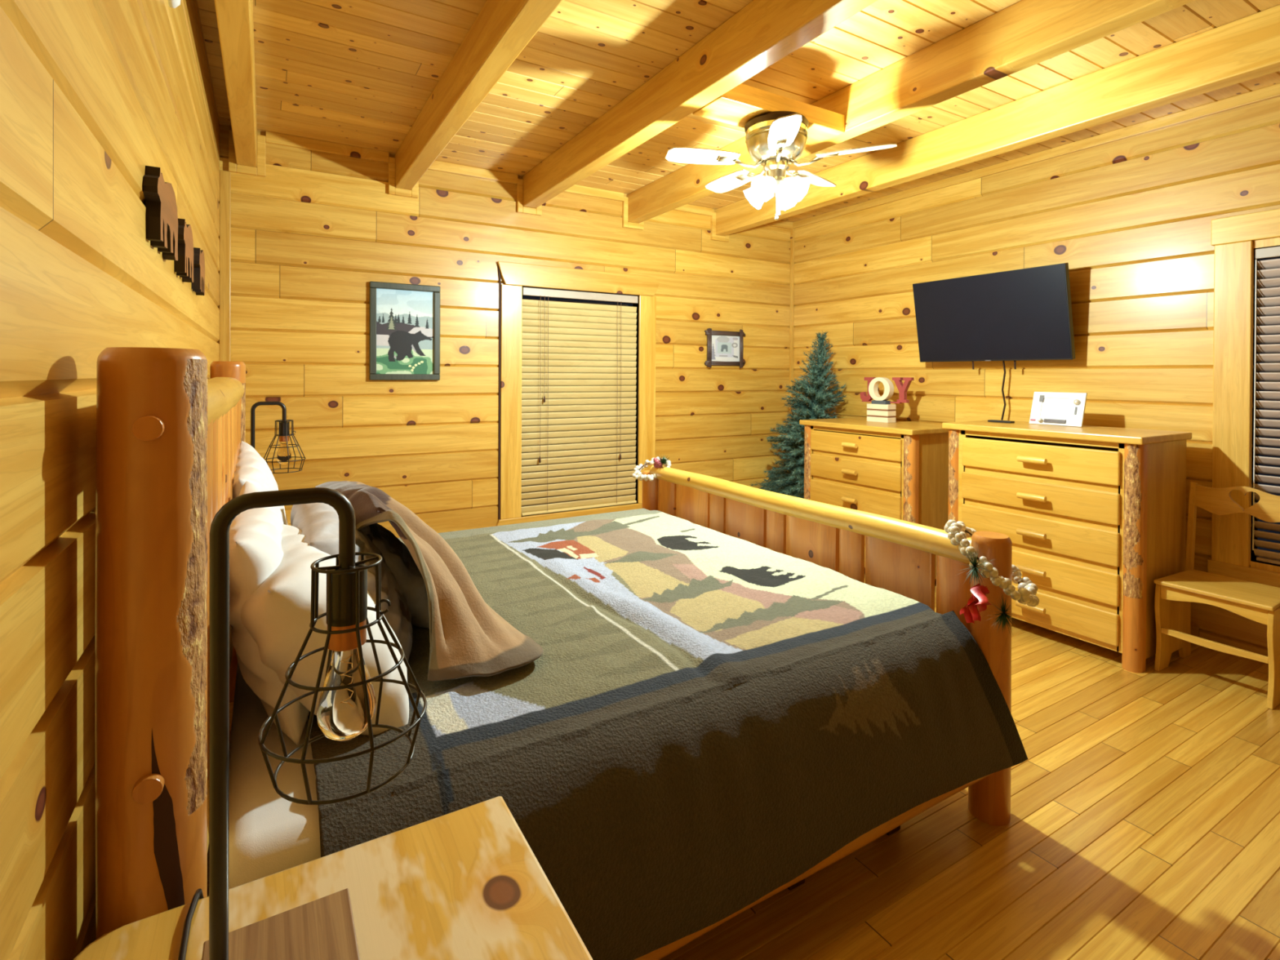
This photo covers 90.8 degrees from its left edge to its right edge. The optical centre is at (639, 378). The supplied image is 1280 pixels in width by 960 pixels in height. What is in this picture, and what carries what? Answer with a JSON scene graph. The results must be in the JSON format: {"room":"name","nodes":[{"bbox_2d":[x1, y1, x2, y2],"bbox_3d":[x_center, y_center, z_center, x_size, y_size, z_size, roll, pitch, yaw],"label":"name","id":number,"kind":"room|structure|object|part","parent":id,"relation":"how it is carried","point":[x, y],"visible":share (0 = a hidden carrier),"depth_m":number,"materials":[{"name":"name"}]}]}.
{"room":"cabin bedroom","nodes":[
{"label":"cabin bedroom","id":0,"kind":"room"},
{"bbox_2d":[0,0,219,959],"bbox_3d":[-0.329,-0.017,-0.004,0.100,3.130,8.730,0,0,-31],"label":"wall","id":1,"kind":"structure","parent":0,"point":[94,94],"depth_m":0.88,"materials":[{"name":"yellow wood"}]},
{"bbox_2d":[142,165,177,260],"bbox_3d":[-1.192,-0.408,1.574,0.028,0.183,0.390,0,0,-31],"label":"bear","id":2,"kind":"object","parent":1,"relation":"attached to","point":[162,216],"visible":1,"depth_m":1.48},
{"bbox_2d":[168,0,180,8],"bbox_3d":[-1.313,-1.097,1.781,0.026,0.096,0.096,0,0,-31],"label":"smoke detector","id":3,"kind":"object","parent":1,"relation":"attached to","point":[172,3],"visible":1,"depth_m":1.78,"materials":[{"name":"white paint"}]},
{"bbox_2d":[173,218,193,282],"bbox_3d":[-1.439,-0.405,1.992,0.028,0.177,0.300,0,0,-31],"label":"bear","id":4,"kind":"object","parent":1,"relation":"attached to","point":[184,266],"visible":0.81,"depth_m":1.92},
{"bbox_2d":[191,247,204,295],"bbox_3d":[-1.692,-0.412,2.417,0.028,0.170,0.250,0,0,-31],"label":"bear","id":5,"kind":"object","parent":1,"relation":"attached to","point":[197,286],"visible":0.84,"depth_m":2.34},
{"bbox_2d":[217,124,790,537],"bbox_3d":[-0.546,-0.046,5.001,4.835,3.130,0.100,0,0,-31],"label":"wall","id":6,"kind":"structure","parent":0,"point":[310,236],"depth_m":4.46,"materials":[{"name":"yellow wood"}]},
{"bbox_2d":[219,169,231,361],"bbox_3d":[-2.485,0.089,3.782,0.055,2.655,0.020,0,0,-31],"label":"trim","id":7,"kind":"structure","parent":6,"relation":"attached to","point":[224,175],"depth_m":3.77,"materials":[{"name":"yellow wood"}]},
{"bbox_2d":[213,0,257,167],"bbox_3d":[-0.161,-1.366,0.085,0.105,0.230,8.730,0,0,-31],"label":"beam","id":8,"kind":"structure","parent":6,"relation":"attached to","point":[234,18],"depth_m":2.64,"materials":[{"name":"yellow wood"}]},
{"bbox_2d":[368,280,439,380],"bbox_3d":[-1.595,-0.315,4.298,0.456,0.655,0.030,0,0,-31],"label":"painting","id":9,"kind":"object","parent":6,"relation":"attached to","point":[404,319],"visible":1,"depth_m":4.29,"materials":[{"name":"paper"}]},
{"bbox_2d":[395,0,562,190],"bbox_3d":[0.613,-1.365,0.544,0.105,0.230,8.730,0,0,-31],"label":"beam","id":10,"kind":"structure","parent":6,"relation":"attached to","point":[502,29],"depth_m":2.78,"materials":[{"name":"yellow wood"}]},
{"bbox_2d":[228,129,792,242],"bbox_3d":[-0.487,-1.373,4.949,4.590,0.275,0.030,0,0,-31],"label":"trim","id":11,"kind":"structure","parent":6,"relation":"attached to","point":[273,138],"depth_m":4.37,"materials":[{"name":"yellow wood"}]},
{"bbox_2d":[495,261,660,526],"bbox_3d":[-0.470,0.157,5.026,1.477,2.025,0.122,0,0,-31],"label":"window","id":12,"kind":"structure","parent":6,"relation":"in","point":[515,276],"depth_m":4.85,"materials":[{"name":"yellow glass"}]},
{"bbox_3d":[-0.452,1.105,4.992,1.477,0.130,0.030,0,0,-31],"label":"sill","id":13,"kind":"part","parent":12,"relation":"part of","materials":[{"name":"brown wood"}]},
{"bbox_2d":[521,287,637,515],"bbox_3d":[-0.459,0.176,5.011,1.000,1.719,0.056,0,0,-31],"label":"window blind","id":14,"kind":"object","parent":12,"relation":"attached to","point":[552,376],"visible":0.92,"depth_m":4.99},
{"bbox_3d":[-0.758,-0.016,4.808,0.005,1.230,0.003,0,0,-4],"label":"pull cord","id":15,"kind":"part","parent":14,"relation":"part of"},
{"bbox_3d":[-0.727,-0.246,4.824,0.005,0.770,0.003,0,0,-4],"label":"pull cord","id":16,"kind":"part","parent":14,"relation":"part of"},
{"bbox_3d":[-0.468,1.026,5.022,1.000,0.018,0.040,0,0,-31],"label":"rail","id":17,"kind":"part","parent":14,"relation":"part of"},
{"bbox_3d":[-0.156,-0.005,5.165,0.005,1.250,0.003,0,0,-4],"label":"pull cord","id":18,"kind":"part","parent":14,"relation":"part of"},
{"bbox_2d":[522,0,877,208],"bbox_3d":[1.387,-1.364,1.003,0.105,0.230,8.730,0,0,-31],"label":"ceiling beam","id":19,"kind":"structure","parent":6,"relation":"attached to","point":[762,33],"depth_m":2.84,"materials":[{"name":"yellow wood"}]},
{"bbox_2d":[704,328,745,368],"bbox_3d":[0.771,-0.271,5.698,0.451,0.352,0.030,0,0,-31],"label":"framed print","id":20,"kind":"object","parent":6,"relation":"attached to","point":[724,348],"visible":1,"depth_m":5.70,"materials":[{"name":"paint"}]},
{"bbox_2d":[693,83,844,146],"bbox_3d":[0.650,-1.304,3.127,0.795,0.090,0.225,0,0,-31],"label":"board","id":21,"kind":"object","parent":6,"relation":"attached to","point":[742,103],"visible":0.7,"depth_m":3.02,"materials":[{"name":"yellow wood"}]},
{"bbox_2d":[788,228,794,471],"bbox_3d":[1.467,-0.012,6.120,0.030,2.870,0.030,0,0,-31],"label":"trim","id":22,"kind":"structure","parent":6,"relation":"attached to","point":[792,231],"depth_m":6.11,"materials":[{"name":"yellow wood"}]},
{"bbox_2d":[626,0,1195,223],"bbox_3d":[2.161,-1.362,1.462,0.105,0.230,8.730,0,0,-31],"label":"ceiling beam","id":23,"kind":"structure","parent":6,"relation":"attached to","point":[1024,34],"depth_m":2.73,"materials":[{"name":"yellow wood"}]},
{"bbox_2d":[714,4,1279,235],"bbox_3d":[2.935,-1.361,1.921,0.105,0.230,8.730,0,0,-31],"label":"ceiling beam","id":24,"kind":"structure","parent":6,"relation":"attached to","point":[1246,48],"depth_m":3.21,"materials":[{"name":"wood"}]},
{"bbox_2d":[197,0,1279,222],"bbox_3d":[1.715,-1.528,1.196,4.635,0.100,8.730,0,0,-31],"label":"ceiling","id":25,"kind":"structure","parent":0,"point":[361,73],"depth_m":3.07,"materials":[{"name":"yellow wood"}]},
{"bbox_2d":[665,111,897,220],"bbox_3d":[0.655,-1.018,3.151,1.071,0.481,1.030,0,0,-31],"label":"ceiling fan","id":26,"kind":"object","parent":25,"relation":"hanging from","point":[775,140],"visible":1,"depth_m":3.04,"materials":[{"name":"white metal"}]},
{"bbox_3d":[0.301,-1.071,3.046,0.352,0.032,0.131,0,0,-11],"label":"blade","id":27,"kind":"part","parent":26,"relation":"part of","materials":[{"name":"white wood"}]},
{"bbox_3d":[0.492,-1.072,3.446,0.135,0.032,0.355,0,0,-31],"label":"blade","id":28,"kind":"part","parent":26,"relation":"part of","materials":[{"name":"white wood"}]},
{"bbox_3d":[0.494,-1.055,3.081,0.231,0.046,0.044,0,0,-11],"label":"blade arm","id":29,"kind":"part","parent":26,"relation":"part of","materials":[{"name":"gold metal"}]},
{"bbox_3d":[0.585,-1.056,3.274,0.047,0.046,0.232,0,0,-31],"label":"blade arm","id":30,"kind":"part","parent":26,"relation":"part of","materials":[{"name":"gold metal"}]},
{"bbox_3d":[0.599,-0.931,3.174,0.042,0.042,0.042,0,0,-31],"label":"bulb","id":31,"kind":"part","parent":26,"relation":"part of","materials":[{"name":"white glass"}]},
{"bbox_3d":[0.612,-0.930,3.045,0.042,0.042,0.042,0,0,-31],"label":"bulb","id":32,"kind":"part","parent":26,"relation":"part of","materials":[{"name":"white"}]},
{"bbox_3d":[0.649,-1.053,2.937,0.044,0.046,0.231,0,0,7],"label":"blade arm","id":33,"kind":"part","parent":26,"relation":"part of","materials":[{"name":"gold metal"}]},
{"bbox_3d":[0.728,-0.930,3.187,0.042,0.042,0.042,0,0,-31],"label":"bulb","id":34,"kind":"part","parent":26,"relation":"part of","materials":[{"name":"white glass"}]},
{"bbox_3d":[0.623,-1.067,2.743,0.131,0.032,0.352,0,0,7],"label":"blade","id":35,"kind":"part","parent":26,"relation":"part of","materials":[{"name":"white wood"}]},
{"bbox_3d":[0.741,-0.929,3.058,0.042,0.042,0.042,0,0,-31],"label":"bulb","id":36,"kind":"part","parent":26,"relation":"part of","materials":[{"name":"white glass"}]},
{"bbox_3d":[0.793,-1.054,3.247,0.044,0.046,0.231,1,0,43],"label":"blade arm","id":37,"kind":"part","parent":26,"relation":"part of","materials":[{"name":"gold metal"}]},
{"bbox_3d":[0.929,-1.069,3.389,0.131,0.032,0.352,1,0,43],"label":"blade","id":38,"kind":"part","parent":26,"relation":"part of","materials":[{"name":"white wood"}]},
{"bbox_3d":[0.834,-1.053,3.040,0.231,0.046,0.044,0,0,25],"label":"blade arm","id":39,"kind":"part","parent":26,"relation":"part of","materials":[{"name":"gold metal"}]},
{"bbox_3d":[1.011,-1.067,2.955,0.352,0.032,0.131,0,0,25],"label":"blade","id":40,"kind":"part","parent":26,"relation":"part of","materials":[{"name":"white wood"}]},
{"bbox_2d":[207,567,1279,959],"bbox_3d":[1.699,1.502,1.213,4.635,0.100,8.730,0,0,-31],"label":"floor","id":41,"kind":"structure","parent":0,"point":[1144,823],"depth_m":1.94,"materials":[{"name":"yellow wood"}]},
{"bbox_2d":[284,510,291,525],"bbox_3d":[-1.826,1.073,3.222,0.581,0.700,0.510,0,0,-31],"label":"nightstand","id":42,"kind":"object","parent":41,"relation":"on","point":[287,512],"visible":0.02,"depth_m":3.31,"materials":[{"name":"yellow wood"}]},
{"bbox_2d":[250,401,306,522],"bbox_3d":[-1.808,0.418,3.147,0.252,0.610,0.204,0,0,-31],"label":"table lamp","id":43,"kind":"object","parent":42,"relation":"on","point":[284,456],"visible":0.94,"depth_m":3.13,"materials":[{"name":"black metal"}]},
{"bbox_2d":[279,435,288,441],"bbox_3d":[-1.778,0.298,3.157,0.045,0.034,0.045,0,0,-31],"label":"socket","id":44,"kind":"object","parent":43,"relation":"attached to","point":[282,438],"depth_m":3.14,"materials":[{"name":"orange metal"}]},
{"bbox_3d":[-1.779,0.373,3.157,0.068,0.117,0.068,0,0,-31],"label":"bulb","id":45,"kind":"part","parent":43,"relation":"part of","materials":[{"name":"clear glass"}]},
{"bbox_2d":[280,421,289,435],"bbox_3d":[-1.778,0.250,3.157,0.047,0.067,0.047,0,0,-31],"label":"socket","id":46,"kind":"object","parent":43,"relation":"attached to","point":[284,425],"depth_m":3.14,"materials":[{"name":"black metal"}]},
{"bbox_2d":[73,795,592,959],"bbox_3d":[-0.367,1.094,0.764,0.581,0.700,0.512,0,0,-31],"label":"nightstand","id":47,"kind":"object","parent":41,"relation":"on","point":[467,883],"visible":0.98,"depth_m":0.90,"materials":[{"name":"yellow wood"}]},
{"bbox_2d":[177,888,204,959],"bbox_3d":[-0.559,0.787,0.781,0.025,0.112,0.306,0,0,-33],"label":"power cord","id":48,"kind":"object","parent":47,"relation":"on","point":[198,895],"visible":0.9,"depth_m":0.85,"materials":[{"name":"black plastic"}]},
{"bbox_2d":[201,487,426,959],"bbox_3d":[-0.398,0.439,0.786,0.252,0.610,0.204,0,0,-31],"label":"table lamp","id":49,"kind":"object","parent":47,"relation":"on","point":[323,928],"visible":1,"depth_m":0.77,"materials":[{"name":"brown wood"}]},
{"bbox_3d":[-0.369,0.393,0.796,0.068,0.117,0.068,0,0,-31],"label":"bulb","id":50,"kind":"part","parent":49,"relation":"part of","materials":[{"name":"clear glass"}]},
{"bbox_2d":[326,564,367,626],"bbox_3d":[-0.369,0.270,0.795,0.047,0.067,0.047,0,0,-31],"label":"socket","id":51,"kind":"object","parent":49,"relation":"attached to","point":[340,588],"depth_m":0.77,"materials":[{"name":"black metal"}]},
{"bbox_2d":[328,618,366,651],"bbox_3d":[-0.369,0.319,0.795,0.045,0.034,0.045,0,0,-31],"label":"socket","id":52,"kind":"object","parent":49,"relation":"attached to","point":[347,642],"depth_m":0.77,"materials":[{"name":"orange metal"}]},
{"bbox_2d":[95,346,1012,959],"bbox_3d":[-0.330,0.685,2.441,2.344,1.500,2.329,0,0,-31],"label":"bed","id":53,"kind":"object","parent":41,"relation":"on","point":[169,436],"visible":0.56,"depth_m":0.91,"materials":[{"name":"brown wood"}]},
{"bbox_3d":[-0.726,0.699,0.942,0.133,1.485,0.134,0,0,-31],"label":"post","id":54,"kind":"part","parent":53,"relation":"part of","materials":[{"name":"brown wood"}]},
{"bbox_3d":[-1.283,0.813,1.879,0.123,0.125,2.091,0,0,-31],"label":"headboard rail","id":55,"kind":"part","parent":53,"relation":"part of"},
{"bbox_3d":[-1.277,0.062,1.876,0.127,0.127,2.091,0,0,-31],"label":"headboard rail","id":56,"kind":"part","parent":53,"relation":"part of","materials":[{"name":"wood"}]},
{"bbox_3d":[-1.841,0.675,2.821,0.134,1.500,0.134,0,0,-31],"label":"post","id":57,"kind":"part","parent":53,"relation":"part of","materials":[{"name":"brown wood"}]},
{"bbox_2d":[228,662,320,888],"bbox_3d":[-0.320,1.014,2.383,2.025,0.438,1.920,0,0,-31],"label":"mattress","id":58,"kind":"object","parent":53,"relation":"on","point":[269,833],"visible":0.12,"depth_m":1.19,"materials":[{"name":"fabric"}]},
{"bbox_2d":[232,440,287,524],"bbox_3d":[-1.440,0.534,2.406,0.230,0.527,0.848,0,0,-31],"label":"pillow","id":59,"kind":"object","parent":58,"relation":"on","point":[251,467],"visible":0.27,"depth_m":2.33,"materials":[{"name":"white fabric"}]},
{"bbox_2d":[229,480,309,746],"bbox_3d":[-0.988,0.551,1.663,0.221,0.446,0.840,0,0,-31],"label":"pillow","id":60,"kind":"object","parent":58,"relation":"on","point":[255,551],"visible":0.37,"depth_m":1.34,"materials":[{"name":"white fabric"}]},
{"bbox_2d":[307,508,1027,959],"bbox_3d":[-0.158,0.987,2.436,2.050,0.484,2.114,0,0,-31],"label":"quilt","id":61,"kind":"object","parent":58,"relation":"on","point":[705,717],"visible":0.7,"depth_m":1.62,"materials":[{"name":"multicoloured fabric"}]},
{"bbox_2d":[240,524,408,735],"bbox_3d":[-0.800,0.597,1.571,0.377,0.405,0.658,0,0,-31],"label":"pillow","id":62,"kind":"object","parent":61,"relation":"on","point":[277,615],"visible":0.38,"depth_m":1.31,"materials":[{"name":"white fabric"}]},
{"bbox_2d":[290,502,412,662],"bbox_3d":[-0.823,0.551,1.784,0.305,0.406,0.531,0,0,-31],"label":"pillow sham","id":63,"kind":"object","parent":62,"relation":"on","point":[318,522],"visible":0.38,"depth_m":1.68,"materials":[{"name":"fabric"}]},
{"bbox_2d":[360,523,429,628],"bbox_3d":[-0.929,0.599,2.152,0.351,0.357,0.754,0,0,-31],"label":"pillow sham","id":64,"kind":"object","parent":61,"relation":"on","point":[397,556],"visible":0.4,"depth_m":1.92,"materials":[{"name":"fabric"}]},
{"bbox_2d":[315,480,543,681],"bbox_3d":[-0.785,0.537,2.070,0.436,0.417,1.286,0,0,-37],"label":"throw blanket","id":65,"kind":"object","parent":61,"relation":"on","point":[468,637],"visible":0.93,"depth_m":1.69,"materials":[{"name":"brown fabric"}]},
{"bbox_3d":[0.075,1.003,3.932,0.125,0.850,0.126,0,0,-31],"label":"post","id":66,"kind":"part","parent":53,"relation":"part of","materials":[{"name":"brown wood"}]},
{"bbox_2d":[631,454,671,481],"bbox_3d":[0.095,0.539,3.898,0.244,0.174,0.321,0,0,-31],"label":"garland","id":67,"kind":"object","parent":53,"relation":"hanging from","point":[657,462],"visible":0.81,"depth_m":3.84,"materials":[{"name":"white plastic"}]},
{"bbox_3d":[0.432,1.359,1.815,0.060,0.165,0.060,0,0,-31],"label":"leg","id":68,"kind":"part","parent":53,"relation":"part of","materials":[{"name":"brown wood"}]},
{"bbox_3d":[0.621,0.580,3.013,0.094,0.097,2.061,0,0,-31],"label":"foot rail","id":69,"kind":"part","parent":53,"relation":"part of","materials":[{"name":"wood"}]},
{"bbox_3d":[0.214,1.244,1.535,2.121,0.105,0.108,0,0,-31],"label":"rail","id":70,"kind":"part","parent":53,"relation":"part of","materials":[{"name":"brown wood"}]},
{"bbox_3d":[0.794,1.360,2.029,0.060,0.165,0.060,0,0,-31],"label":"leg","id":71,"kind":"part","parent":53,"relation":"part of","materials":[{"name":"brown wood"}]},
{"bbox_3d":[1.163,0.982,2.097,0.124,0.925,0.124,0,0,-31],"label":"post","id":72,"kind":"part","parent":53,"relation":"part of","materials":[{"name":"brown wood"}]},
{"bbox_2d":[943,519,1039,636],"bbox_3d":[1.149,0.635,2.049,0.282,0.311,0.384,0,0,20],"label":"garland","id":73,"kind":"object","parent":53,"relation":"hanging from","point":[957,532],"visible":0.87,"depth_m":1.98,"materials":[{"name":"white plastic"}]},
{"bbox_2d":[751,330,846,498],"bbox_3d":[1.346,0.502,5.543,0.836,1.846,0.836,0,0,-31],"label":"tree","id":74,"kind":"object","parent":41,"relation":"on","point":[789,483],"visible":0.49,"depth_m":5.40,"materials":[{"name":"green plant"}]},
{"bbox_2d":[799,417,948,579],"bbox_3d":[1.783,0.885,4.775,0.658,1.095,1.030,0,0,-31],"label":"dresser","id":75,"kind":"object","parent":41,"relation":"on","point":[899,469],"visible":0.55,"depth_m":4.45,"materials":[{"name":"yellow wood"}]},
{"bbox_3d":[1.350,0.900,5.047,0.074,1.057,0.086,0,0,-31],"label":"corner post","id":76,"kind":"part","parent":75,"relation":"part of","materials":[{"name":"brown wood"}]},
{"bbox_3d":[1.532,0.887,4.610,0.058,0.035,0.121,0,0,-31],"label":"handle","id":77,"kind":"part","parent":75,"relation":"part of","materials":[{"name":"wood"}]},
{"bbox_3d":[1.533,0.682,4.609,0.058,0.035,0.121,0,0,-31],"label":"handle","id":78,"kind":"part","parent":75,"relation":"part of","materials":[{"name":"wood"}]},
{"bbox_3d":[1.534,0.486,4.607,0.058,0.035,0.121,0,0,-31],"label":"handle","id":79,"kind":"part","parent":75,"relation":"part of","materials":[{"name":"wood"}]},
{"bbox_3d":[1.560,0.888,4.637,0.022,0.177,0.820,0,0,-31],"label":"drawer","id":80,"kind":"part","parent":75,"relation":"part of","materials":[{"name":"brown wood"}]},
{"bbox_3d":[1.561,0.683,4.636,0.022,0.170,0.820,0,0,-31],"label":"drawer","id":81,"kind":"part","parent":75,"relation":"part of","materials":[{"name":"brown wood"}]},
{"bbox_3d":[1.562,0.487,4.635,0.022,0.154,0.820,0,0,-31],"label":"drawer","id":82,"kind":"part","parent":75,"relation":"part of","materials":[{"name":"brown wood"}]},
{"bbox_3d":[1.808,0.869,4.787,0.562,0.987,0.937,0,0,-31],"label":"frame","id":83,"kind":"part","parent":75,"relation":"part of","materials":[{"name":"brown wood"}]},
{"bbox_2d":[859,377,914,422],"bbox_3d":[1.875,0.164,4.874,0.100,0.345,0.468,0,0,-31],"label":"sign","id":84,"kind":"object","parent":75,"relation":"on","point":[881,410],"visible":1,"depth_m":4.83,"materials":[{"name":"beige paint"}]},
{"bbox_3d":[1.817,0.907,4.260,0.074,1.057,0.086,0,0,-31],"label":"corner post","id":85,"kind":"part","parent":75,"relation":"part of","materials":[{"name":"brown wood"}]},
{"bbox_2d":[942,419,1191,673],"bbox_3d":[2.392,0.862,3.650,0.628,1.160,1.055,0,0,-31],"label":"dresser","id":86,"kind":"object","parent":41,"relation":"on","point":[1092,516],"visible":0.75,"depth_m":3.32,"materials":[{"name":"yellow wood"}]},
{"bbox_3d":[1.966,0.877,3.942,0.073,1.122,0.086,0,0,-31],"label":"corner post","id":87,"kind":"part","parent":86,"relation":"part of","materials":[{"name":"brown wood"}]},
{"bbox_2d":[987,419,1014,422],"bbox_3d":[2.288,0.273,4.002,0.050,0.012,0.145,0,0,-31],"label":"media box","id":88,"kind":"object","parent":86,"relation":"on","point":[988,420],"visible":1,"depth_m":3.98,"materials":[{"name":"black plastic"}]},
{"bbox_3d":[2.159,1.259,3.483,0.058,0.035,0.146,0,0,-31],"label":"handle","id":89,"kind":"part","parent":86,"relation":"part of","materials":[{"name":"wood"}]},
{"bbox_3d":[2.160,1.059,3.482,0.058,0.035,0.146,0,0,-31],"label":"handle","id":90,"kind":"part","parent":86,"relation":"part of","materials":[{"name":"wood"}]},
{"bbox_3d":[2.161,0.855,3.481,0.058,0.035,0.146,0,0,-31],"label":"handle","id":91,"kind":"part","parent":86,"relation":"part of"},
{"bbox_3d":[2.162,0.653,3.480,0.058,0.035,0.146,0,0,-31],"label":"handle","id":92,"kind":"part","parent":86,"relation":"part of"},
{"bbox_3d":[2.163,0.449,3.479,0.058,0.035,0.146,0,0,-31],"label":"handle","id":93,"kind":"part","parent":86,"relation":"part of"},
{"bbox_3d":[2.185,0.856,3.514,0.022,0.172,0.828,0,0,-31],"label":"drawer","id":94,"kind":"part","parent":86,"relation":"part of","materials":[{"name":"brown wood"}]},
{"bbox_3d":[2.186,0.654,3.513,0.022,0.161,0.828,0,0,-31],"label":"drawer","id":95,"kind":"part","parent":86,"relation":"part of","materials":[{"name":"brown wood"}]},
{"bbox_3d":[2.417,0.846,3.662,0.532,1.052,0.962,0,0,-31],"label":"frame","id":96,"kind":"part","parent":86,"relation":"part of","materials":[{"name":"brown wood"}]},
{"bbox_3d":[2.187,0.450,3.512,0.022,0.173,0.828,0,0,-31],"label":"drawer","id":97,"kind":"part","parent":86,"relation":"part of","materials":[{"name":"brown wood"}]},
{"bbox_2d":[1029,391,1087,426],"bbox_3d":[2.524,0.183,3.802,0.158,0.196,0.290,0,0,-31],"label":"card","id":98,"kind":"object","parent":86,"relation":"on","point":[1068,409],"visible":1,"depth_m":3.78,"materials":[{"name":"white paper"}]},
{"bbox_2d":[1040,397,1071,417],"bbox_3d":[2.502,0.174,3.800,0.036,0.115,0.164,0,0,-31],"label":"photo","id":99,"kind":"object","parent":98,"relation":"attached to","point":[1049,406],"depth_m":3.80},
{"bbox_3d":[2.559,0.139,3.700,0.034,0.034,0.034,0,0,-31],"label":"paddle blade","id":100,"kind":"part","parent":98,"relation":"part of","materials":[{"name":"beige paper"}]},
{"bbox_3d":[2.183,1.260,3.517,0.022,0.162,0.828,0,0,-31],"label":"drawer","id":101,"kind":"part","parent":86,"relation":"part of","materials":[{"name":"brown wood"}]},
{"bbox_3d":[2.184,1.060,3.516,0.022,0.162,0.828,0,0,-31],"label":"drawer","id":102,"kind":"part","parent":86,"relation":"part of","materials":[{"name":"brown wood"}]},
{"bbox_3d":[2.445,0.884,3.133,0.074,1.122,0.086,0,0,-31],"label":"corner post","id":103,"kind":"part","parent":86,"relation":"part of","materials":[{"name":"brown wood"}]},
{"bbox_2d":[1154,481,1279,709],"bbox_3d":[2.840,0.993,3.050,0.451,0.908,0.434,0,0,-31],"label":"wooden chair","id":104,"kind":"object","parent":41,"relation":"on","point":[1258,602],"visible":1,"depth_m":3.08,"materials":[{"name":"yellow wood"}]},
{"bbox_3d":[2.715,1.231,3.214,0.387,0.430,0.020,0,0,-31],"label":"panel","id":105,"kind":"part","parent":104,"relation":"part of","materials":[{"name":"brown wood"}]},
{"bbox_3d":[2.812,1.005,3.033,0.385,0.020,0.431,0,0,-31],"label":"seat","id":106,"kind":"part","parent":104,"relation":"part of","materials":[{"name":"brown wood"}]},
{"bbox_3d":[2.967,0.617,3.233,0.034,0.157,0.192,0,0,-31],"label":"panel","id":107,"kind":"part","parent":104,"relation":"part of","materials":[{"name":"brown wood"}]},
{"bbox_3d":[3.065,0.619,3.068,0.034,0.157,0.192,0,0,-31],"label":"panel","id":108,"kind":"part","parent":104,"relation":"part of","materials":[{"name":"brown wood"}]},
{"bbox_3d":[2.923,1.234,2.863,0.387,0.430,0.020,0,0,-31],"label":"panel","id":109,"kind":"part","parent":104,"relation":"part of","materials":[{"name":"brown wood"}]},
{"bbox_2d":[793,96,1279,656],"bbox_3d":[3.743,-0.010,2.413,0.100,3.130,8.730,0,0,-31],"label":"wall","id":110,"kind":"structure","parent":0,"point":[1131,218],"depth_m":3.91,"materials":[{"name":"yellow wood"}]},
{"bbox_2d":[912,262,1075,369],"bbox_3d":[2.406,-0.386,4.345,0.227,0.648,1.054,0,0,-31],"label":"television","id":111,"kind":"object","parent":110,"relation":"attached to","point":[1023,314],"visible":1,"depth_m":4.23,"materials":[{"name":"black plastic"}]},
{"bbox_2d":[1000,360,1005,420],"bbox_3d":[2.473,0.128,4.303,0.036,0.582,0.027,0,0,-31],"label":"cable","id":112,"kind":"object","parent":111,"relation":"hanging from","point":[1003,362],"visible":0.64,"depth_m":4.30,"materials":[{"name":"black plastic"}]},
{"bbox_2d":[792,83,1279,228],"bbox_3d":[3.704,-1.444,2.360,0.025,0.060,8.700,0,0,-31],"label":"trim","id":113,"kind":"structure","parent":110,"relation":"attached to","point":[1271,91],"depth_m":3.97,"materials":[{"name":"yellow wood"}]},
{"bbox_2d":[1191,622,1199,636],"bbox_3d":[2.264,1.385,4.785,0.018,0.100,3.100,0,0,-31],"label":"baseboard","id":114,"kind":"structure","parent":110,"relation":"attached to","point":[1194,627],"depth_m":3.46,"materials":[{"name":"brown wood"}]},
{"bbox_2d":[1207,208,1279,587],"bbox_3d":[3.453,0.132,2.858,0.127,1.960,1.330,0,0,-31],"label":"window","id":115,"kind":"structure","parent":110,"relation":"in","point":[1233,237],"depth_m":3.31,"materials":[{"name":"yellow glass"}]},
{"bbox_3d":[3.416,0.151,2.840,0.025,1.720,1.297,0,0,-31],"label":"casing","id":116,"kind":"part","parent":115,"relation":"part of","materials":[{"name":"brown wood"}]},
{"bbox_3d":[3.409,1.046,2.840,0.035,0.130,1.330,0,0,-31],"label":"sill","id":117,"kind":"part","parent":115,"relation":"part of","materials":[{"name":"brown wood"}]},
{"bbox_2d":[1252,246,1279,564],"bbox_3d":[3.447,0.141,2.857,0.066,1.610,0.985,0,0,-31],"label":"window blind","id":118,"kind":"object","parent":115,"relation":"attached to","point":[1264,556],"visible":0.99,"depth_m":3.24,"materials":[{"name":"white paint"}]},
{"bbox_3d":[3.453,0.938,2.866,0.043,0.017,0.963,0,0,-31],"label":"rail","id":119,"kind":"part","parent":118,"relation":"part of","materials":[{"name":"brown wood"}]}
]}

